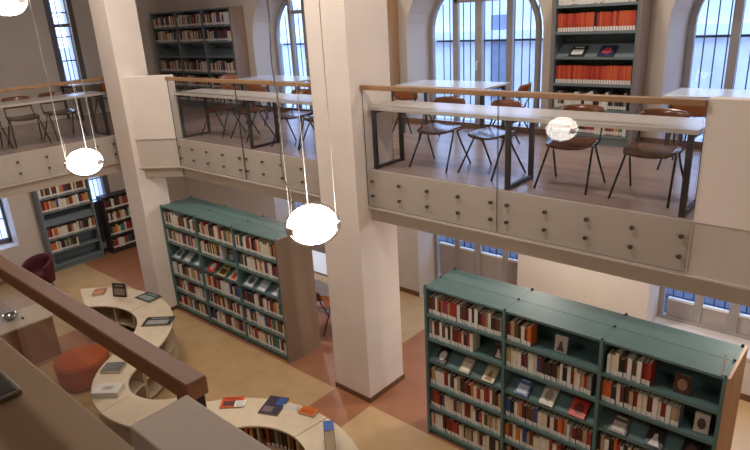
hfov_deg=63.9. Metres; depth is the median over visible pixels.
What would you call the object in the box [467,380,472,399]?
book
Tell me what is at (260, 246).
books
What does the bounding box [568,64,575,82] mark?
volume
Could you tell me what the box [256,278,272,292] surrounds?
book
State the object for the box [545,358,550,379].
book
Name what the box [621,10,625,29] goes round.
volume
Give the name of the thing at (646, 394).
book
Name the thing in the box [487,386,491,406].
book
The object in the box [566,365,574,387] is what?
book
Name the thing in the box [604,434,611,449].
book
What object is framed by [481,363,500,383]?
book
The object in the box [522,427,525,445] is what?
book
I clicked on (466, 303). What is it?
book
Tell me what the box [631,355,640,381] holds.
book
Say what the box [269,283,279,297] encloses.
book
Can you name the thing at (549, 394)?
picture
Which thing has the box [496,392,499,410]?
book
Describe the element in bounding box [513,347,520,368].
book
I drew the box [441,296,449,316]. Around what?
book
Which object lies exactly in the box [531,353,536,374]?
book
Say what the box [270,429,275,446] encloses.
book
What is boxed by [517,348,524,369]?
book
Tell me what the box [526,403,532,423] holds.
book
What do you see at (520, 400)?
book
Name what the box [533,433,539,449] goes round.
book
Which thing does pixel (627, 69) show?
volume
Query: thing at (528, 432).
book
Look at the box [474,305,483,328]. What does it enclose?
book
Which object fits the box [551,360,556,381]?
book
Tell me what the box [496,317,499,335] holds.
book
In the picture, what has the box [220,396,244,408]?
book
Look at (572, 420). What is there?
book
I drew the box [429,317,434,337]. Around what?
book
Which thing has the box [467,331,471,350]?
book
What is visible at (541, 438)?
book
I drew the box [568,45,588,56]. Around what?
book
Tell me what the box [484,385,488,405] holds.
book
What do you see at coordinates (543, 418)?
book
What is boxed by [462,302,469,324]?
book
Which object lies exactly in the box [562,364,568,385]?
book
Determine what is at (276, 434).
book
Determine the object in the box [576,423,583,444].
book
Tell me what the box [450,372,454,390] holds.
book
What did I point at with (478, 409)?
book
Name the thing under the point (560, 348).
picture
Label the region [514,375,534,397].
book
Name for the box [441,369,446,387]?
book
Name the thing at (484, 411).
book
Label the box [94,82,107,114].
chair
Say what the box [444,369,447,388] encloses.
book
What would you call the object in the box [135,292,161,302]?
book
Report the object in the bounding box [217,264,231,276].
book
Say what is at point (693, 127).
table
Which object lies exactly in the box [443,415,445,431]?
book
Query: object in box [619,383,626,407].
book
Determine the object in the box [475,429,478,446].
book
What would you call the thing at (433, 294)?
book
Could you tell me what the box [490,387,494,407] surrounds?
book
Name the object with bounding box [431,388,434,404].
book
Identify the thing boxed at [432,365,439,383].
book
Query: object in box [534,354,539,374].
book
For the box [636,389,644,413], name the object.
book
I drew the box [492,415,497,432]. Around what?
book
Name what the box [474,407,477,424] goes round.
book
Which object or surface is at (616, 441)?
book
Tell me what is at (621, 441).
book
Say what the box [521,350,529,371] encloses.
book
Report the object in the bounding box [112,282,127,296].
book
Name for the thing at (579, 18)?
volume
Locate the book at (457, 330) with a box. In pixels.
[455,327,462,346]
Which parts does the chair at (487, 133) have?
leg, leg, seat, leg, backrest, leg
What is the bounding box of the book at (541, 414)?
[539,409,546,429]
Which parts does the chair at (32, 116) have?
leg, leg, backrest, seat, leg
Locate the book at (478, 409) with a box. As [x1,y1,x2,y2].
[476,407,481,425]
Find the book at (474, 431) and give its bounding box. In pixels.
[473,431,474,446]
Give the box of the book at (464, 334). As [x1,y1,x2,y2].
[463,332,466,349]
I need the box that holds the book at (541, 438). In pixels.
[540,435,544,449]
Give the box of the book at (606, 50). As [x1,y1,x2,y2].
[597,45,617,56]
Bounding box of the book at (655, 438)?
[643,424,667,449]
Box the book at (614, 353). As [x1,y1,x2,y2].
[610,349,617,374]
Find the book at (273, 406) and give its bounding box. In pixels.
[258,395,288,416]
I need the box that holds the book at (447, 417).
[446,416,448,432]
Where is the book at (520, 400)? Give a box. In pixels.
[517,399,522,419]
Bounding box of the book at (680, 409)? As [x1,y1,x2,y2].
[675,403,684,427]
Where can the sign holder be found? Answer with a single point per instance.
(725, 355)
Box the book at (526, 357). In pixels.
[525,354,527,372]
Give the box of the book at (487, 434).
[485,434,487,449]
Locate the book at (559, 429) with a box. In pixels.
[557,415,564,437]
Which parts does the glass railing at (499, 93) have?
glass panel, handrail, glass panel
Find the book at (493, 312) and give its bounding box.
[488,309,498,333]
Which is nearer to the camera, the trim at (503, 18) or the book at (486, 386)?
the book at (486, 386)
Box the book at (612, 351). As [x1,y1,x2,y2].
[606,349,616,373]
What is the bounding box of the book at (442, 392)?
[439,392,443,408]
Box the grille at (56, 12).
[49,0,79,80]
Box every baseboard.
[0,248,107,285]
[254,105,701,148]
[399,286,749,401]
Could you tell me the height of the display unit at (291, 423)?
0.720 m
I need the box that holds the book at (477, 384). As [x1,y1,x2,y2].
[473,382,480,401]
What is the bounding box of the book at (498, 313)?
[491,312,499,333]
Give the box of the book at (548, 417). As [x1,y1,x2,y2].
[547,411,553,431]
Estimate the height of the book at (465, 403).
0.245 m
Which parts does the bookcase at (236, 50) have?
panel, shelf, shelf, sloping shelf, shelf, panel, panel, shelf, shelf, sloping shelf, shelf, panel, shelf, shelf, panel, shelf, shelf, sloping shelf, shelf, panel, shelf, panel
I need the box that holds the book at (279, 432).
[278,431,283,448]
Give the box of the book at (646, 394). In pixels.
[641,391,650,415]
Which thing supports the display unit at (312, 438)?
on the floor at (232, 366)
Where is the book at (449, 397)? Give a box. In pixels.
[447,395,452,412]
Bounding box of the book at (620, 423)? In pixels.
[608,412,631,435]
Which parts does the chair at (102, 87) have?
backrest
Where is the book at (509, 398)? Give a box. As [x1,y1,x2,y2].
[505,395,514,415]
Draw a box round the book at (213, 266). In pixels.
[206,260,220,272]
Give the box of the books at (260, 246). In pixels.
[37,0,637,354]
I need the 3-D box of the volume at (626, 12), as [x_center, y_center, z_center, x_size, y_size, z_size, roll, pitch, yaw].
[3.095,-2.503,7.348,0.031,0.226,0.171,13,25,39]
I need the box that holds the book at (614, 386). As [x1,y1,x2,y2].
[610,381,618,404]
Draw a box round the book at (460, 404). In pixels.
[459,400,462,417]
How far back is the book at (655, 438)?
5.67 m
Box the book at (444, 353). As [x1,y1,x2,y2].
[434,346,452,364]
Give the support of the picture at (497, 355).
attached to the book at (497, 354)
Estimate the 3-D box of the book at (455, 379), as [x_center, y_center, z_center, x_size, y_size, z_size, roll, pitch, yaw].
[1.002,1.893,7.187,0.046,0.196,0.142,13,25,39]
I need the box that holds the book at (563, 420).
[561,417,566,438]
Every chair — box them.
[0,121,13,148]
[1,96,51,147]
[38,92,88,140]
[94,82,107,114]
[201,85,246,137]
[218,74,257,115]
[230,86,274,142]
[244,84,286,125]
[271,89,314,149]
[299,115,313,149]
[316,292,329,336]
[391,91,439,138]
[409,96,470,172]
[458,99,525,180]
[491,82,531,143]
[533,104,605,194]
[608,108,689,207]
[656,104,707,169]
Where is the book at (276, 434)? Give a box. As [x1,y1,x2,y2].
[274,430,279,447]
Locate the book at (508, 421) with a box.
[505,420,509,438]
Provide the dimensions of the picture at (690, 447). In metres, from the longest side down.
0.118 x 0.096 x 0.002 m
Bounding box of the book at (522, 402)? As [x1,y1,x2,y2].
[519,400,525,420]
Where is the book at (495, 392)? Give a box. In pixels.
[492,389,500,409]
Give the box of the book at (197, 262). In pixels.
[193,256,200,266]
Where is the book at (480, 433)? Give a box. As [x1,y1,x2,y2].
[479,432,482,448]
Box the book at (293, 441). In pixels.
[290,436,296,449]
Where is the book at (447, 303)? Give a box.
[447,303,449,319]
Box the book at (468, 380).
[464,378,472,397]
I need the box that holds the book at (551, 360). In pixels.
[547,359,553,380]
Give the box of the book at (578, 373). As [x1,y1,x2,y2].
[575,368,583,390]
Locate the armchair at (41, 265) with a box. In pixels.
[21,253,55,285]
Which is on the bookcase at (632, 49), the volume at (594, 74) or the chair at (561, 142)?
the volume at (594, 74)
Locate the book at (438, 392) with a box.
[436,390,441,407]
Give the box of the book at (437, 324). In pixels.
[436,321,439,339]
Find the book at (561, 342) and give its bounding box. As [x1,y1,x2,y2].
[554,334,568,353]
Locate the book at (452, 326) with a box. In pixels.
[450,325,455,344]
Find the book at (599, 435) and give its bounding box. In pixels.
[597,431,602,449]
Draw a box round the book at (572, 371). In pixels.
[570,367,574,388]
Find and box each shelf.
[98,411,104,423]
[102,314,135,328]
[113,426,133,447]
[129,379,145,394]
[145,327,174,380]
[256,435,283,449]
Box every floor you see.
[0,105,700,219]
[0,246,749,449]
[297,202,749,314]
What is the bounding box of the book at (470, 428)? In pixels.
[468,427,472,443]
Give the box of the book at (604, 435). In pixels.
[600,432,607,449]
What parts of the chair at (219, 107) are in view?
leg, seat, leg, backrest, leg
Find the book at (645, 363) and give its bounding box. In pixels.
[641,357,650,384]
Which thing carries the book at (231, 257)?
on the bookcase at (295, 269)
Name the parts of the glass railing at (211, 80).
glass panel, handrail, glass panel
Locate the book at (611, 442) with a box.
[609,435,615,449]
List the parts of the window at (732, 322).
panel, white rail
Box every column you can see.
[88,0,176,307]
[303,0,402,397]
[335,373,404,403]
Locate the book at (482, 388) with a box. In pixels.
[480,385,485,404]
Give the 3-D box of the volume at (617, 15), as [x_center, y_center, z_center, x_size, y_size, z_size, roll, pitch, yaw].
[3.017,-2.515,7.414,0.031,0.215,0.171,13,25,39]
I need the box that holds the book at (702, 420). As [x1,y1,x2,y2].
[693,410,711,434]
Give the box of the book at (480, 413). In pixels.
[479,409,483,426]
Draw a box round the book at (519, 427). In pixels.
[515,425,522,444]
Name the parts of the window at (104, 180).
panel, frame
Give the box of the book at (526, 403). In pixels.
[522,401,529,422]
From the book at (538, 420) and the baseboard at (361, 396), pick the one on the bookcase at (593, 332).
the book at (538, 420)
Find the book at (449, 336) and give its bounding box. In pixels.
[448,324,451,343]
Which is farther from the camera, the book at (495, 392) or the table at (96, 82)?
the table at (96, 82)
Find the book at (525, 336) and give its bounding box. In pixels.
[524,323,530,345]
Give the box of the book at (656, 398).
[651,394,661,419]
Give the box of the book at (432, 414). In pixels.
[431,410,435,426]
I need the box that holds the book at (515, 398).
[511,397,517,417]
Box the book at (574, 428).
[571,421,579,443]
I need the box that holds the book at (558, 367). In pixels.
[556,364,559,383]
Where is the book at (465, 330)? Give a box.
[461,329,468,348]
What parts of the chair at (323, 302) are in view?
backrest, seat, leg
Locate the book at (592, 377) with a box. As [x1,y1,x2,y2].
[586,372,596,395]
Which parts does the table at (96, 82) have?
leg, leg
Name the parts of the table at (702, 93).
leg, leg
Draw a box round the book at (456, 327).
[452,326,458,345]
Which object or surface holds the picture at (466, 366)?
attached to the book at (468, 363)
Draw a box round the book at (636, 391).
[632,388,640,411]
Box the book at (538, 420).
[537,407,544,427]
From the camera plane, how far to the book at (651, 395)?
5.56 m
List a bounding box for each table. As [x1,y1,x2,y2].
[0,91,109,135]
[61,81,103,120]
[174,88,312,148]
[237,75,309,121]
[312,250,326,275]
[368,100,705,217]
[396,80,509,140]
[663,88,749,158]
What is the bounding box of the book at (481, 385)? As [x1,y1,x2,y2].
[477,383,484,403]
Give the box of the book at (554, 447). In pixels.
[552,440,557,449]
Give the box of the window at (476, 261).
[429,0,542,284]
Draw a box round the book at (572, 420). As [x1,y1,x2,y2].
[566,419,573,441]
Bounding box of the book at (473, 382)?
[471,380,477,400]
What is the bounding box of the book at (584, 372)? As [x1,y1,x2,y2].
[580,370,588,391]
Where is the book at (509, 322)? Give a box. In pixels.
[507,317,514,339]
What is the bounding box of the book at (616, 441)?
[614,437,620,449]
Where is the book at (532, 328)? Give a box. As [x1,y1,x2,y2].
[527,322,536,346]
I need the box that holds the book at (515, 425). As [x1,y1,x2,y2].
[512,423,518,441]
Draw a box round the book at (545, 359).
[542,357,549,378]
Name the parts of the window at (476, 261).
white rail, panel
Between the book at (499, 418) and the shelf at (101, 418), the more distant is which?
the shelf at (101, 418)
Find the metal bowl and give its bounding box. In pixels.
[2,311,17,319]
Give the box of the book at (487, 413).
[484,411,490,429]
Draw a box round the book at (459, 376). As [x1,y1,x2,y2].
[457,375,462,394]
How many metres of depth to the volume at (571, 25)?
7.73 m
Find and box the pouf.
[53,344,109,391]
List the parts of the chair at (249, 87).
backrest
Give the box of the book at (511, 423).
[508,421,513,440]
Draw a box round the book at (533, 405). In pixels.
[529,404,535,425]
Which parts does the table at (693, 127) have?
leg, leg, leg, leg, leg, leg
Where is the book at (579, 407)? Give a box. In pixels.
[568,396,590,419]
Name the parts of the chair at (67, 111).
backrest, leg, seat, leg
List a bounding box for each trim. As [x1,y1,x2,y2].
[0,135,121,198]
[136,139,184,177]
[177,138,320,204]
[280,22,749,141]
[281,14,506,98]
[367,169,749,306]
[652,316,749,360]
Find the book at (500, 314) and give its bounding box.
[494,313,501,334]
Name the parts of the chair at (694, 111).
leg, leg, backrest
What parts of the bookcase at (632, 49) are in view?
panel, shelf, shelf, shelf, sloping shelf, shelf, shelf, panel, panel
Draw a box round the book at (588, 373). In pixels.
[583,372,590,393]
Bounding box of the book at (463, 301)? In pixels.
[457,300,466,322]
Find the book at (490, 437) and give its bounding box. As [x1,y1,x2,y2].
[489,436,492,449]
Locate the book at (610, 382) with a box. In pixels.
[606,379,615,402]
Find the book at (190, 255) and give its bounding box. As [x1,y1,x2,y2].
[183,251,196,262]
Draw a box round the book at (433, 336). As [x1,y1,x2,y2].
[432,319,436,337]
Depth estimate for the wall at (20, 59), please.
13.04 m
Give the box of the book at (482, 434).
[481,433,484,449]
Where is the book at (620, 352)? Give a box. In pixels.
[614,348,624,375]
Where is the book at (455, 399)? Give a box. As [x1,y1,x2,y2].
[454,398,458,414]
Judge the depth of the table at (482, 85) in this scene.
8.93 m
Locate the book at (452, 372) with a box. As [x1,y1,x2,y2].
[448,371,453,390]
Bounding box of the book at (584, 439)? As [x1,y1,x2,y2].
[582,425,590,448]
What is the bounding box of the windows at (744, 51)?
[280,0,749,136]
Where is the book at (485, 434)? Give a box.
[483,433,486,449]
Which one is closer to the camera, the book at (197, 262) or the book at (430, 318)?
the book at (430, 318)
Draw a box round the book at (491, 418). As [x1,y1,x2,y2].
[490,414,494,431]
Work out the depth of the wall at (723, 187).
4.75 m
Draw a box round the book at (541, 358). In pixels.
[540,355,544,377]
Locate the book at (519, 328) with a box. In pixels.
[518,321,525,342]
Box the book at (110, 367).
[100,362,126,373]
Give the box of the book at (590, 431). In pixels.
[586,427,592,449]
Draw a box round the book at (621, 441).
[616,439,623,449]
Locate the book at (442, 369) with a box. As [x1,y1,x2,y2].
[438,368,445,386]
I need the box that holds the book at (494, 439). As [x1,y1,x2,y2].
[492,437,495,449]
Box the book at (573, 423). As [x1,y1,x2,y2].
[569,420,576,441]
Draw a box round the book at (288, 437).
[287,435,291,449]
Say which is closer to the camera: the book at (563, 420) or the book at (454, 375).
the book at (563, 420)
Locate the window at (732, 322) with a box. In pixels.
[657,0,749,339]
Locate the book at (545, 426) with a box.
[544,410,550,430]
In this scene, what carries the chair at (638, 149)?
on the floor at (648, 192)
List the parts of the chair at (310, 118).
leg, seat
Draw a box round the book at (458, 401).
[456,399,461,416]
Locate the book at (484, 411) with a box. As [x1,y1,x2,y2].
[482,410,486,427]
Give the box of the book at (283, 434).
[282,433,287,449]
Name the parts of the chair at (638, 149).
leg, leg, seat, backrest, leg, leg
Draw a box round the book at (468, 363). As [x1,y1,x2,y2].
[459,355,476,374]
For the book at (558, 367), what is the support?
on the bookcase at (593, 332)
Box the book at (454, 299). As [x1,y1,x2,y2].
[449,298,457,320]
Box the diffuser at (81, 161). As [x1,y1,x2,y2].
[66,149,102,174]
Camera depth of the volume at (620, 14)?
7.33 m
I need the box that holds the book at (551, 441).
[549,438,554,449]
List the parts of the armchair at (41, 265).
seat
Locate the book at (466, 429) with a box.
[465,426,469,442]
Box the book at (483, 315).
[482,311,485,330]
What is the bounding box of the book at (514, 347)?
[511,346,516,366]
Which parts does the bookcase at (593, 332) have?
shelf, shelf, shelf, shelf, sloping shelf, shelf, panel, panel, shelf, shelf, sloping shelf, shelf, shelf, panel, panel, sloping shelf, shelf, shelf, panel, panel, panel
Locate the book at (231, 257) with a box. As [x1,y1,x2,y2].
[228,248,234,261]
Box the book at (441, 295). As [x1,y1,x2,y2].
[435,294,442,314]
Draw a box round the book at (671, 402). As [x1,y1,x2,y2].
[664,399,674,424]
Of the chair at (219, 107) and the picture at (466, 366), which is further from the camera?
the chair at (219, 107)
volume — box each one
[555,66,557,82]
[558,14,560,31]
[558,64,565,82]
[560,13,568,31]
[560,65,563,82]
[563,14,565,31]
[563,65,567,82]
[565,14,567,31]
[565,66,567,82]
[568,13,571,31]
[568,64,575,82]
[570,13,575,31]
[570,66,572,82]
[573,14,575,31]
[573,64,580,82]
[575,13,578,30]
[575,65,578,82]
[578,13,580,30]
[578,64,585,82]
[580,12,586,30]
[580,65,584,82]
[583,13,586,30]
[583,65,588,82]
[585,65,592,83]
[586,12,588,30]
[588,12,591,30]
[588,65,593,83]
[590,65,598,83]
[591,12,594,30]
[593,66,595,83]
[594,12,599,30]
[595,65,603,83]
[596,13,599,30]
[598,66,601,83]
[599,11,607,30]
[601,65,606,83]
[602,12,605,30]
[603,65,608,83]
[604,11,612,30]
[606,65,611,83]
[607,11,613,30]
[609,65,613,83]
[610,12,613,30]
[611,65,616,83]
[613,11,619,29]
[614,65,621,83]
[615,12,619,29]
[617,65,623,84]
[618,10,624,29]
[620,65,625,84]
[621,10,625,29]
[622,65,628,84]
[624,10,627,29]
[625,65,631,84]
[627,10,632,29]
[628,65,632,84]
[630,10,635,29]
[632,10,636,29]
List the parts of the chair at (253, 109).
leg, seat, leg, backrest, leg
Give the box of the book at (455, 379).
[454,374,459,393]
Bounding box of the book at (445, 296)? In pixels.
[439,296,445,316]
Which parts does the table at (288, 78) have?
leg, leg, leg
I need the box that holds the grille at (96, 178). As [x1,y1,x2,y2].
[88,176,103,200]
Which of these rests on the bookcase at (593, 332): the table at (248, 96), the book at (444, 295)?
the book at (444, 295)
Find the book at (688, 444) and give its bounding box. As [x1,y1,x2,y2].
[681,438,703,449]
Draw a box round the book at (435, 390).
[434,389,437,405]
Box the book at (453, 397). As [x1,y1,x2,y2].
[450,396,455,414]
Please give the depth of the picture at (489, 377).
6.79 m
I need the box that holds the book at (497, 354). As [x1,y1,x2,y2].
[493,342,501,359]
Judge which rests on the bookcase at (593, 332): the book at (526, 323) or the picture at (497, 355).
the book at (526, 323)
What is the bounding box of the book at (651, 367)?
[645,358,656,386]
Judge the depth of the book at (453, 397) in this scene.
7.28 m
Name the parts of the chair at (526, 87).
backrest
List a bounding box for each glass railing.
[0,77,116,184]
[0,254,208,407]
[164,77,318,194]
[360,85,707,271]
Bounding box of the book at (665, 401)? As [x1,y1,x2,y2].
[659,397,669,422]
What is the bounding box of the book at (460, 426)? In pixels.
[459,423,463,439]
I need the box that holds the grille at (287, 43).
[283,0,306,205]
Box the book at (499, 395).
[498,392,500,411]
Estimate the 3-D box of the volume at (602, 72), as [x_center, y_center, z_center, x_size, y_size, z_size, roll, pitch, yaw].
[2.949,-1.930,7.713,0.031,0.222,0.171,13,25,39]
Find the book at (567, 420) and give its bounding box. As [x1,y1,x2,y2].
[564,417,571,439]
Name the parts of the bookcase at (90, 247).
shelf, shelf, panel, sloping shelf, shelf, shelf, shelf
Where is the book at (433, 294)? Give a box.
[428,293,437,313]
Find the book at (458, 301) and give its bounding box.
[453,299,462,321]
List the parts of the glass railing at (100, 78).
handrail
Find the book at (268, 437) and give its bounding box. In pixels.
[265,429,271,446]
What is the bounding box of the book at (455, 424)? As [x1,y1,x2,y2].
[454,421,457,436]
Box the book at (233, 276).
[228,268,237,280]
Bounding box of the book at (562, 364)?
[559,362,565,384]
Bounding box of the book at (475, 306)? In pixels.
[472,305,478,327]
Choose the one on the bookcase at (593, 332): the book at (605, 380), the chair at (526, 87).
the book at (605, 380)
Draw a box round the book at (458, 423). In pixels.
[457,421,461,438]
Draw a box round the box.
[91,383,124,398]
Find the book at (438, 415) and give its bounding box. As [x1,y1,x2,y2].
[437,412,441,429]
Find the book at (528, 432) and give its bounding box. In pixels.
[526,429,529,448]
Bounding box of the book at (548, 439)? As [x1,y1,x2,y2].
[546,437,549,449]
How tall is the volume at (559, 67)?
0.226 m
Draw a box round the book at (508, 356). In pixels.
[506,345,513,365]
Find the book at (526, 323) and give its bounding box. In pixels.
[520,321,530,343]
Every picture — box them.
[94,289,103,293]
[104,363,120,369]
[114,285,124,294]
[139,293,156,300]
[145,317,169,324]
[184,252,193,260]
[219,265,228,274]
[223,398,239,405]
[229,251,233,260]
[248,277,254,283]
[259,280,268,289]
[261,398,287,411]
[301,407,314,414]
[439,351,446,359]
[461,358,472,371]
[484,371,492,380]
[495,349,500,358]
[516,379,530,393]
[544,390,553,400]
[556,341,563,351]
[571,47,584,53]
[574,403,583,413]
[602,47,611,53]
[611,415,627,432]
[648,433,658,447]
[677,379,686,389]
[686,445,696,449]
[697,418,705,429]
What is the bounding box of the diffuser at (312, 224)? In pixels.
[287,204,336,244]
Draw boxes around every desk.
[0,303,61,364]
[0,337,133,449]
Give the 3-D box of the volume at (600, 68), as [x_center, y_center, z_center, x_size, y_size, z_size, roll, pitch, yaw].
[2.924,-1.933,7.737,0.031,0.215,0.171,13,25,39]
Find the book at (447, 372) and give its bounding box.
[446,370,451,389]
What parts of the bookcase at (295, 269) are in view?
shelf, shelf, sloping shelf, shelf, shelf, panel, shelf, shelf, shelf, sloping shelf, shelf, shelf, panel, shelf, shelf, shelf, panel, sloping shelf, shelf, shelf, shelf, panel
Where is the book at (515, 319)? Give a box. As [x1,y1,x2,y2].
[510,317,519,340]
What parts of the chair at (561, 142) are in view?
leg, leg, seat, backrest, leg, leg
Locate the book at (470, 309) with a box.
[469,304,475,326]
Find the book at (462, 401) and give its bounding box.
[462,401,464,418]
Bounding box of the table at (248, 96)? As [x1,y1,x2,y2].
[174,88,312,148]
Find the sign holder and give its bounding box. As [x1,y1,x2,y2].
[721,353,726,374]
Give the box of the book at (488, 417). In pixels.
[487,413,492,430]
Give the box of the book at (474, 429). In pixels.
[471,429,475,445]
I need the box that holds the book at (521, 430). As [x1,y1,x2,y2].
[519,427,523,445]
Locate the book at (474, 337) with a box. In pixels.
[470,332,479,351]
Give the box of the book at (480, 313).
[478,308,486,329]
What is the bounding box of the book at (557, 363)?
[554,361,560,382]
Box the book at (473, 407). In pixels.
[471,404,476,423]
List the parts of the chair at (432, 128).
leg, leg, seat, leg, backrest, leg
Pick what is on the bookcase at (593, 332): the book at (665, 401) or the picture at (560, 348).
the book at (665, 401)
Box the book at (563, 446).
[561,443,566,449]
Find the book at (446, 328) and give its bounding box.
[445,324,449,342]
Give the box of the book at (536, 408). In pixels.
[533,405,541,427]
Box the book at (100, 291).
[92,288,106,295]
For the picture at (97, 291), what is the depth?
10.53 m
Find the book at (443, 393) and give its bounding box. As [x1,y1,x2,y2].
[441,393,443,408]
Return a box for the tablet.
[0,369,22,402]
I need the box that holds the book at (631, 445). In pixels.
[628,443,634,449]
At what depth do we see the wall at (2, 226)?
18.77 m
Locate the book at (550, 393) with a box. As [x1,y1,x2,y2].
[539,384,559,407]
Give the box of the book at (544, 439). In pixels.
[543,436,547,449]
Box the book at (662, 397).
[656,396,664,419]
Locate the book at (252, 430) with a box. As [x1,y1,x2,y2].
[249,428,255,438]
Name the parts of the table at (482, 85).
leg, leg, leg, leg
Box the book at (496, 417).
[495,416,498,433]
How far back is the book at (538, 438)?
6.55 m
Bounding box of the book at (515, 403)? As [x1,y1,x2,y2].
[514,398,519,418]
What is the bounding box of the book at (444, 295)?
[437,295,444,315]
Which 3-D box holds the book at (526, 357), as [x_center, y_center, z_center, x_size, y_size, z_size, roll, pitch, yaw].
[1.652,1.449,6.410,0.030,0.192,0.171,13,25,39]
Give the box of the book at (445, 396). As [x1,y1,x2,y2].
[444,394,448,410]
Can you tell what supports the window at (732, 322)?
in the wall at (670, 19)
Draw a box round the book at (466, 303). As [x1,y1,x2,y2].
[460,302,467,323]
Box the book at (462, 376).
[460,376,464,395]
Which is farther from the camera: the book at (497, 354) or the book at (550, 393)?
the book at (497, 354)
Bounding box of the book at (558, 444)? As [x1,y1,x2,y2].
[557,442,561,449]
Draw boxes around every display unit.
[80,287,146,332]
[91,354,148,424]
[101,393,176,447]
[131,298,177,398]
[206,398,326,449]
[295,418,357,449]
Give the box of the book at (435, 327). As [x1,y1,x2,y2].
[434,320,439,338]
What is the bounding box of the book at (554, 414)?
[549,412,557,433]
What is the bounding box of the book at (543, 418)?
[542,409,548,429]
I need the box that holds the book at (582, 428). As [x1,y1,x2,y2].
[579,424,586,446]
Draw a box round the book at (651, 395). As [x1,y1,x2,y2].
[646,393,655,417]
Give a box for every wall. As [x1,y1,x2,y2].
[0,0,186,280]
[0,48,99,238]
[123,74,182,139]
[155,0,749,394]
[693,96,749,230]
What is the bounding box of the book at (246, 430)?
[244,428,249,435]
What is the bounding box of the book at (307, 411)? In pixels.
[298,405,318,417]
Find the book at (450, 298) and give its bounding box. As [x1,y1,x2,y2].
[444,297,453,318]
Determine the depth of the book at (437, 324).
7.08 m
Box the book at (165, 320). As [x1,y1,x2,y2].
[141,316,174,326]
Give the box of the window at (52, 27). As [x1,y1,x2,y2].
[43,0,86,81]
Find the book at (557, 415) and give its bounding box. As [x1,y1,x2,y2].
[553,414,560,435]
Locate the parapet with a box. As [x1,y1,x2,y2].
[129,395,270,449]
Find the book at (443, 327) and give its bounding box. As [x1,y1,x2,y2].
[442,323,448,341]
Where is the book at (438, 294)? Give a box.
[432,293,440,313]
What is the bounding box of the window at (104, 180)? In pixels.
[88,175,109,241]
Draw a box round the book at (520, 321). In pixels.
[514,318,524,342]
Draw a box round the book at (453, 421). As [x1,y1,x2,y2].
[451,418,456,435]
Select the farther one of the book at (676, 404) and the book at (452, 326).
the book at (452, 326)
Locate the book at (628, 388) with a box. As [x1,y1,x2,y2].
[623,384,632,408]
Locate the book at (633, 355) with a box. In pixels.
[626,352,636,379]
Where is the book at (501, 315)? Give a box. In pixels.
[500,315,501,336]
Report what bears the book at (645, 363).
on the bookcase at (593, 332)
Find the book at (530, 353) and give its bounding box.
[528,351,533,373]
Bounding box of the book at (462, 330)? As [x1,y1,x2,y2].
[458,329,464,347]
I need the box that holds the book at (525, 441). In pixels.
[524,428,528,446]
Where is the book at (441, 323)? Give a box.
[439,321,446,340]
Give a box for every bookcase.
[31,179,104,272]
[96,189,136,253]
[150,6,252,109]
[160,196,320,363]
[387,0,399,124]
[423,267,747,449]
[547,0,652,147]
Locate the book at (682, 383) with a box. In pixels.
[673,372,692,395]
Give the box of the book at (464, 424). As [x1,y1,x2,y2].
[462,424,464,440]
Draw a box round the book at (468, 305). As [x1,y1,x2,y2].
[465,302,473,324]
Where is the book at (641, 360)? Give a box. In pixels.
[636,355,646,383]
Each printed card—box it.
[234,400,245,406]
[283,404,298,411]
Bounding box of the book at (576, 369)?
[573,367,579,389]
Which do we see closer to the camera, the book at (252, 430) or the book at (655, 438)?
the book at (655, 438)
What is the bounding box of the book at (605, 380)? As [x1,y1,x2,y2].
[601,377,609,400]
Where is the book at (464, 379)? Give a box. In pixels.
[462,377,467,396]
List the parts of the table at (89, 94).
leg, leg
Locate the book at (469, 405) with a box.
[468,403,470,421]
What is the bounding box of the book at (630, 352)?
[623,351,632,378]
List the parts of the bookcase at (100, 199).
panel, shelf, panel, shelf, shelf, shelf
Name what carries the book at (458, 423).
on the bookcase at (593, 332)
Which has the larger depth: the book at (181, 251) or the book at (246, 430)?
the book at (181, 251)
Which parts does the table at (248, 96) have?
leg, leg, leg, leg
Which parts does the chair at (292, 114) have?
leg, leg, seat, leg, backrest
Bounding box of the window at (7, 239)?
[0,199,11,244]
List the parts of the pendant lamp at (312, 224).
power cord, lamp shade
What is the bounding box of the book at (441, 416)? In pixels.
[440,414,443,430]
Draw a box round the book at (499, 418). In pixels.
[497,416,500,435]
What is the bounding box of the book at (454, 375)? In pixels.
[452,373,458,391]
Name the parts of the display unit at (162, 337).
board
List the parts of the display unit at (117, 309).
panel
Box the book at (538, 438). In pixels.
[536,434,541,449]
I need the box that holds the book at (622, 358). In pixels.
[618,352,627,377]
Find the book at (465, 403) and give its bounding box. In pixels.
[464,402,467,420]
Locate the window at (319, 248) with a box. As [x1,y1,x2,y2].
[274,0,324,253]
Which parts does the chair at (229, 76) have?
backrest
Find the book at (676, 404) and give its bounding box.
[670,401,679,425]
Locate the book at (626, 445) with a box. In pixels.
[623,441,630,449]
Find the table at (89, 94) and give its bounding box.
[0,91,109,135]
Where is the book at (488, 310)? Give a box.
[485,309,492,331]
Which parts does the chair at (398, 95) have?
backrest, leg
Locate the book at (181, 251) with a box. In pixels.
[173,247,186,258]
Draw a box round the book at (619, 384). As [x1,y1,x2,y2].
[615,382,622,405]
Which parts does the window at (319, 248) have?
panel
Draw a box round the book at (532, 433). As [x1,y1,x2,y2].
[529,430,536,449]
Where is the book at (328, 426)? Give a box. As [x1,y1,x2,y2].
[323,420,335,449]
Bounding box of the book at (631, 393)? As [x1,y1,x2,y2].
[628,387,635,410]
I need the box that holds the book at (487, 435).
[487,435,489,449]
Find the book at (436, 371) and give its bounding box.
[435,367,442,384]
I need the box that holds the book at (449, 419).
[447,417,450,434]
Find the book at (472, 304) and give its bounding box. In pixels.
[467,304,476,325]
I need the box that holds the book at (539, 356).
[536,355,541,376]
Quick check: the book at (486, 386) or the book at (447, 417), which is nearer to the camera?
the book at (486, 386)
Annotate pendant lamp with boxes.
[0,0,28,16]
[28,0,104,176]
[267,0,340,246]
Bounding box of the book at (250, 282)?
[244,274,259,287]

